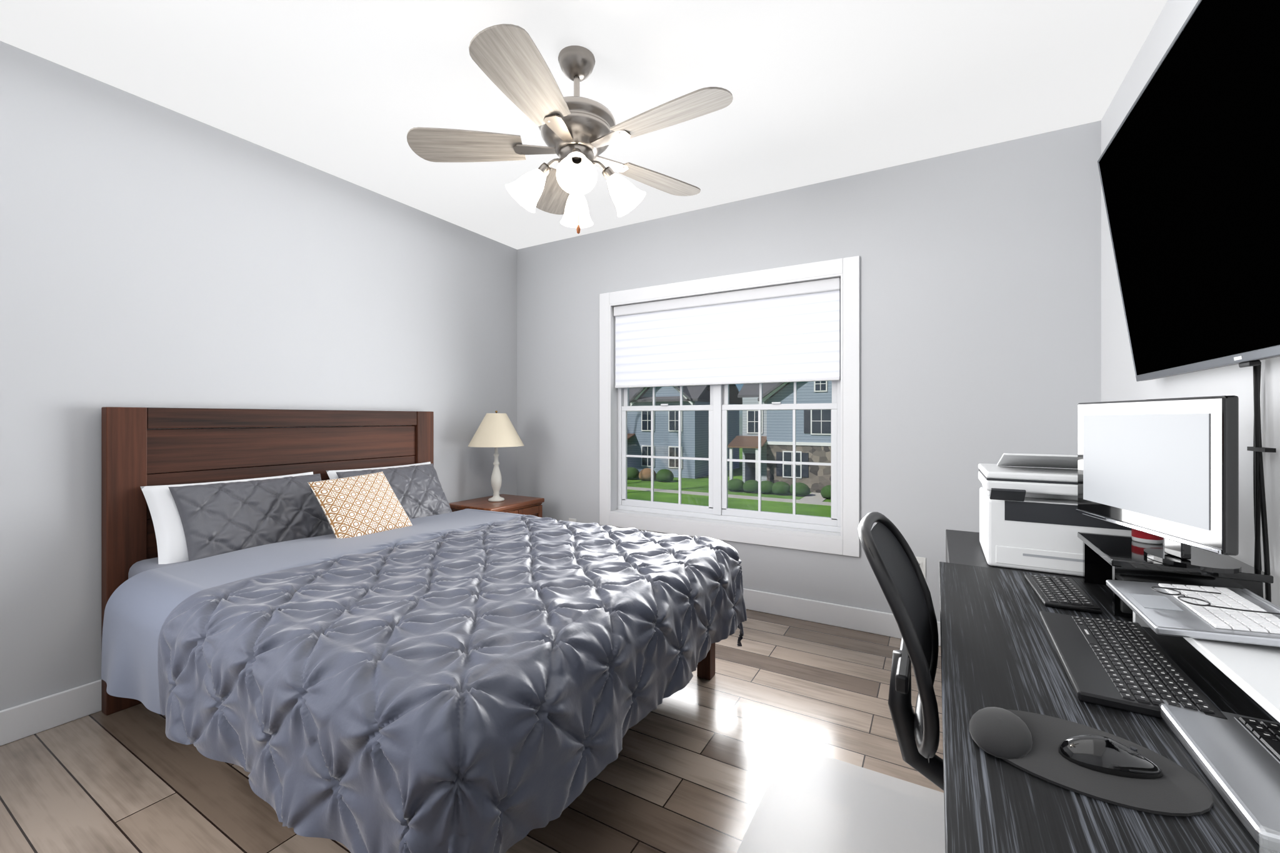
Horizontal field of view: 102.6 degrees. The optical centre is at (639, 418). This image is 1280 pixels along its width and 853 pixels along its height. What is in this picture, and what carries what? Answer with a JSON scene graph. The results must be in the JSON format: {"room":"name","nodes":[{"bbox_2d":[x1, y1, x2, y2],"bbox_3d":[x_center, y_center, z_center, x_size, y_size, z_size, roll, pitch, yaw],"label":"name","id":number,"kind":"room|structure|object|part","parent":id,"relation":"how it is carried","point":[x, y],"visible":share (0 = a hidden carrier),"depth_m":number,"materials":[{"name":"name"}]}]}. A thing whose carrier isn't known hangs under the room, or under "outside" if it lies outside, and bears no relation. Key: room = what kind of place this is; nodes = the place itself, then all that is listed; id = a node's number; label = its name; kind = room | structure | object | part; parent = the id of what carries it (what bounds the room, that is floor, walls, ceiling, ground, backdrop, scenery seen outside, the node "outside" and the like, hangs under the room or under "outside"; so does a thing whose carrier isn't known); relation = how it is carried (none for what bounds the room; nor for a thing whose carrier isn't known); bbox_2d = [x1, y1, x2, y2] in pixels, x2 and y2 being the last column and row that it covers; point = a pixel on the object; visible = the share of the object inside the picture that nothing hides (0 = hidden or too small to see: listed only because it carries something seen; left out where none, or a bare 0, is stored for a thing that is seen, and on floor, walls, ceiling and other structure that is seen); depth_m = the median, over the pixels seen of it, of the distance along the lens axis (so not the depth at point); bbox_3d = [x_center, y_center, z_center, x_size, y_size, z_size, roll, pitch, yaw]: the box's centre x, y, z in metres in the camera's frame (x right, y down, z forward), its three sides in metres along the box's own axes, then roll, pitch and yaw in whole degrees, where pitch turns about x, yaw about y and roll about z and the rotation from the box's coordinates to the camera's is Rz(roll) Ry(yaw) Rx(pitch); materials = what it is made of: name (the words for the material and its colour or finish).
{"room":"bedroom","nodes":[
{"label":"bedroom","id":0,"kind":"room"},
{"bbox_2d":[0,40,516,710],"bbox_3d":[-2.201,-0.100,2.598,0.150,2.720,4.600,0,0,30],"label":"wall","id":1,"kind":"structure","parent":0,"point":[152,255],"depth_m":2.40,"materials":[{"name":"grey paint"}]},
{"bbox_2d":[0,679,101,746],"bbox_3d":[-2.129,1.194,2.557,0.016,0.133,4.300,0,0,30],"label":"baseboard","id":2,"kind":"structure","parent":1,"relation":"attached to","point":[22,720],"depth_m":2.08,"materials":[{"name":"white wood"}]},
{"bbox_2d":[0,609,944,852],"bbox_3d":[-0.452,1.320,1.647,4.330,0.120,4.700,0,0,30],"label":"floor","id":3,"kind":"structure","parent":0,"point":[791,745],"depth_m":1.79,"materials":[{"name":"brown wood"}]},
{"bbox_2d":[100,406,746,852],"bbox_3d":[-0.907,0.605,2.297,2.349,1.310,1.850,0,0,30],"label":"bed","id":4,"kind":"object","parent":3,"relation":"on","point":[389,669],"visible":1,"depth_m":1.63,"materials":[{"name":"grey fabric"}]},
{"bbox_3d":[-0.967,0.755,2.369,2.034,0.281,1.525,0,0,30],"label":"mattress","id":5,"kind":"part","parent":4,"relation":"part of","materials":[{"name":"grey fabric"}]},
{"bbox_2d":[448,493,544,517],"bbox_3d":[-1.077,0.940,3.872,0.470,0.640,0.568,0,0,30],"label":"nightstand","id":6,"kind":"object","parent":3,"relation":"on","point":[512,504],"visible":0.27,"depth_m":3.81,"materials":[{"name":"brown wood"}]},
{"bbox_2d":[468,410,523,501],"bbox_3d":[-1.085,0.279,3.871,0.410,0.680,0.410,0,0,30],"label":"table lamp","id":7,"kind":"object","parent":6,"relation":"on","point":[496,430],"visible":1,"depth_m":3.77,"materials":[{"name":"white fabric"}]},
{"bbox_2d":[945,529,1083,578],"bbox_3d":[1.539,0.887,1.946,0.640,0.745,0.650,0,0,30],"label":"desk","id":8,"kind":"object","parent":3,"relation":"on","point":[962,547],"visible":0.15,"depth_m":1.99,"materials":[{"name":"black wood"}]},
{"bbox_2d":[978,453,1131,576],"bbox_3d":[1.470,0.318,1.816,0.428,0.393,0.462,0,0,30],"label":"printer","id":9,"kind":"object","parent":8,"relation":"on","point":[1029,520],"depth_m":1.73,"materials":[{"name":"white plastic"}]},
{"bbox_2d":[939,561,1279,852],"bbox_3d":[0.907,0.885,0.885,0.665,0.750,1.800,0,0,30],"label":"desk","id":10,"kind":"object","parent":3,"relation":"on","point":[997,650],"visible":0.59,"depth_m":0.86,"materials":[{"name":"black wood"}]},
{"bbox_2d":[1024,574,1101,613],"bbox_3d":[1.217,0.499,1.488,0.120,0.020,0.290,0,0,28],"label":"keypad","id":11,"kind":"object","parent":10,"relation":"on","point":[1061,592],"visible":1,"depth_m":1.45,"materials":[{"name":"black plastic"}]},
{"bbox_2d":[969,706,1213,816],"bbox_3d":[0.659,0.496,0.774,0.275,0.026,0.204,0,0,30],"label":"mousepad","id":12,"kind":"object","parent":10,"relation":"on","point":[1029,742],"visible":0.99,"depth_m":0.74,"materials":[{"name":"black rubber"}]},
{"bbox_2d":[1058,734,1163,779],"bbox_3d":[0.687,0.488,0.751,0.119,0.034,0.064,0,0,30],"label":"mouse","id":13,"kind":"object","parent":12,"relation":"on","point":[1102,754],"visible":1,"depth_m":0.74,"materials":[{"name":"black plastic"}]},
{"bbox_2d":[1039,610,1227,719],"bbox_3d":[0.990,0.495,1.072,0.198,0.027,0.463,0,0,30],"label":"keyboard","id":14,"kind":"object","parent":10,"relation":"on","point":[1115,664],"visible":1,"depth_m":1.01,"materials":[{"name":"black plastic"}]},
{"bbox_2d":[1077,531,1273,618],"bbox_3d":[1.421,0.434,1.402,0.280,0.149,0.370,0,0,30],"label":"monitor stand","id":15,"kind":"object","parent":10,"relation":"on","point":[1106,557],"depth_m":1.31,"materials":[{"name":"black wood"}]},
{"bbox_2d":[1131,528,1163,544],"bbox_3d":[1.482,0.309,1.498,0.067,0.100,0.067,0,0,30],"label":"jar","id":16,"kind":"object","parent":15,"relation":"on","point":[1137,535],"visible":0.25,"depth_m":1.48,"materials":[{"name":"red plastic"}]},
{"bbox_2d":[1075,395,1241,573],"bbox_3d":[1.389,0.154,1.344,0.156,0.409,0.528,0,0,13],"label":"monitor","id":17,"kind":"object","parent":15,"relation":"on","point":[1167,469],"visible":1,"depth_m":1.26,"materials":[{"name":"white plastic"}]},
{"bbox_2d":[1133,605,1279,723],"bbox_3d":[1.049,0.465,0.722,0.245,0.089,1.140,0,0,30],"label":"paper","id":18,"kind":"object","parent":10,"relation":"on","point":[1255,669],"visible":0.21,"depth_m":0.88,"materials":[{"name":"white paper"}]},
{"bbox_2d":[1106,580,1279,646],"bbox_3d":[1.187,0.400,1.081,0.236,0.039,0.340,0,0,30],"label":"laptop","id":19,"kind":"object","parent":18,"relation":"on","point":[1166,615],"depth_m":1.04,"materials":[{"name":"white plastic"}]},
{"bbox_2d":[1151,586,1279,614],"bbox_3d":[1.186,0.376,1.069,0.143,0.014,0.135,0,0,10],"label":"glasses","id":20,"kind":"object","parent":19,"relation":"on","point":[1179,597],"visible":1,"depth_m":1.06,"materials":[{"name":"black plastic"}]},
{"bbox_2d":[1158,699,1279,852],"bbox_3d":[0.920,0.496,0.693,0.240,0.027,0.340,0,0,30],"label":"notebook","id":21,"kind":"object","parent":10,"relation":"on","point":[1239,755],"visible":0.94,"depth_m":0.74,"materials":[{"name":"silver metal"}]},
{"bbox_3d":[0.657,1.258,1.208,0.930,0.003,1.250,0,0,30],"label":"chair mat","id":22,"kind":"object","parent":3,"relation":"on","visible":0},
{"bbox_2d":[858,511,943,790],"bbox_3d":[0.878,0.748,1.090,0.752,1.014,0.625,0,0,30],"label":"office chair","id":23,"kind":"object","parent":22,"relation":"on","point":[894,565],"visible":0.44,"depth_m":1.19,"materials":[{"name":"black plastic"}]},
{"bbox_2d":[406,23,733,233],"bbox_3d":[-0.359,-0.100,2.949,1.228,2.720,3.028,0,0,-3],"label":"ceiling fan","id":24,"kind":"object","parent":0,"point":[576,129],"depth_m":1.98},
{"bbox_2d":[0,0,1167,249],"bbox_3d":[-0.477,-1.520,1.603,4.130,0.120,4.600,0,0,30],"label":"ceiling","id":25,"kind":"structure","parent":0,"point":[822,90],"depth_m":2.19,"materials":[{"name":"white paint"}]},
{"bbox_2d":[516,120,1101,621],"bbox_3d":[0.635,-0.100,3.530,3.830,2.720,0.150,0,0,30],"label":"wall","id":26,"kind":"structure","parent":0,"point":[980,268],"depth_m":2.94,"materials":[{"name":"grey paint"}]},
{"bbox_2d":[568,518,576,522],"bbox_3d":[-0.543,0.860,4.119,0.072,0.116,0.009,0,0,30],"label":"outlet","id":27,"kind":"object","parent":26,"relation":"attached to","point":[570,519],"visible":0.14,"depth_m":4.12,"materials":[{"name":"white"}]},
{"bbox_2d":[609,273,843,539],"bbox_3d":[0.532,-0.072,3.572,1.680,1.605,0.160,0,0,30],"label":"window","id":28,"kind":"structure","parent":26,"relation":"in","point":[613,391],"depth_m":3.64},
{"bbox_2d":[613,277,840,388],"bbox_3d":[0.519,-0.548,3.549,1.640,0.626,0.058,0,0,30],"label":"window blind","id":29,"kind":"object","parent":28,"relation":"attached to","point":[790,332],"depth_m":3.47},
{"bbox_2d":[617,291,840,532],"bbox_3d":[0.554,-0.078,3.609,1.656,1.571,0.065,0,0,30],"label":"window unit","id":30,"kind":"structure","parent":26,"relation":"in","point":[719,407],"depth_m":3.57,"materials":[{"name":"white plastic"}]},
{"bbox_2d":[599,255,859,557],"bbox_3d":[0.498,-0.072,3.512,1.864,1.789,0.020,0,0,30],"label":"trim","id":31,"kind":"structure","parent":26,"relation":"attached to","point":[849,546],"depth_m":3.27,"materials":[{"name":"white wood"}]},
{"bbox_2d":[743,588,940,646],"bbox_3d":[0.594,1.194,3.458,3.798,0.133,0.016,0,0,30],"label":"baseboard","id":32,"kind":"structure","parent":26,"relation":"attached to","point":[867,620],"depth_m":3.14,"materials":[{"name":"white wood"}]},
{"bbox_2d":[915,556,925,578],"bbox_3d":[1.574,0.840,2.896,0.072,0.116,0.009,0,0,30],"label":"outlet","id":33,"kind":"object","parent":26,"relation":"attached to","point":[921,560],"visible":0.45,"depth_m":2.88,"materials":[{"name":"white plastic"}]},
{"bbox_2d":[1101,0,1279,606],"bbox_3d":[1.246,-0.100,0.608,0.150,2.720,4.600,0,0,30],"label":"wall","id":34,"kind":"structure","parent":0,"point":[1119,382],"depth_m":1.69,"materials":[{"name":"grey paint"}]},
{"bbox_2d":[1097,0,1279,381],"bbox_3d":[1.421,-0.545,1.241,0.177,0.844,1.455,0,0,30],"label":"tv","id":35,"kind":"object","parent":34,"relation":"attached to","point":[1190,175],"visible":1,"depth_m":1.27,"materials":[{"name":"black plastic"}]},
{"bbox_2d":[1246,361,1276,602],"bbox_3d":[1.516,0.540,1.252,0.018,1.360,0.085,0,0,30],"label":"cord","id":36,"kind":"object","parent":35,"relation":"hanging from","point":[1259,488],"depth_m":1.25,"materials":[{"name":"black plastic"}]},
{"label":"outside","id":37,"kind":"structure","parent":0,"visible":0},
{"bbox_2d":[627,434,831,517],"bbox_3d":[29.034,4.745,66.549,130.000,0.530,134.700,0,0,30],"label":"ground","id":38,"kind":"structure","parent":37,"point":[694,491],"depth_m":29.47,"materials":[{"name":"green plant"}]},
{"bbox_2d":[627,384,742,478],"bbox_3d":[1.018,-0.100,45.023,12.800,9.180,12.400,0,0,30],"label":"house","id":39,"kind":"structure","parent":38,"relation":"on","point":[694,424],"depth_m":39.88,"materials":[{"name":"grey"}]},
{"bbox_2d":[627,466,831,498],"bbox_3d":[5.669,4.020,32.984,31.583,0.840,2.544,0,0,36],"label":"shrubs","id":40,"kind":"object","parent":38,"relation":"on","point":[662,475],"visible":0.33,"depth_m":30.90,"materials":[{"name":"green plant"}]},
{"bbox_2d":[728,380,831,493],"bbox_3d":[16.422,-0.250,33.704,17.800,9.480,12.600,0,0,30],"label":"house","id":41,"kind":"structure","parent":38,"relation":"on","point":[813,427],"depth_m":31.89,"materials":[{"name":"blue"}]}
]}

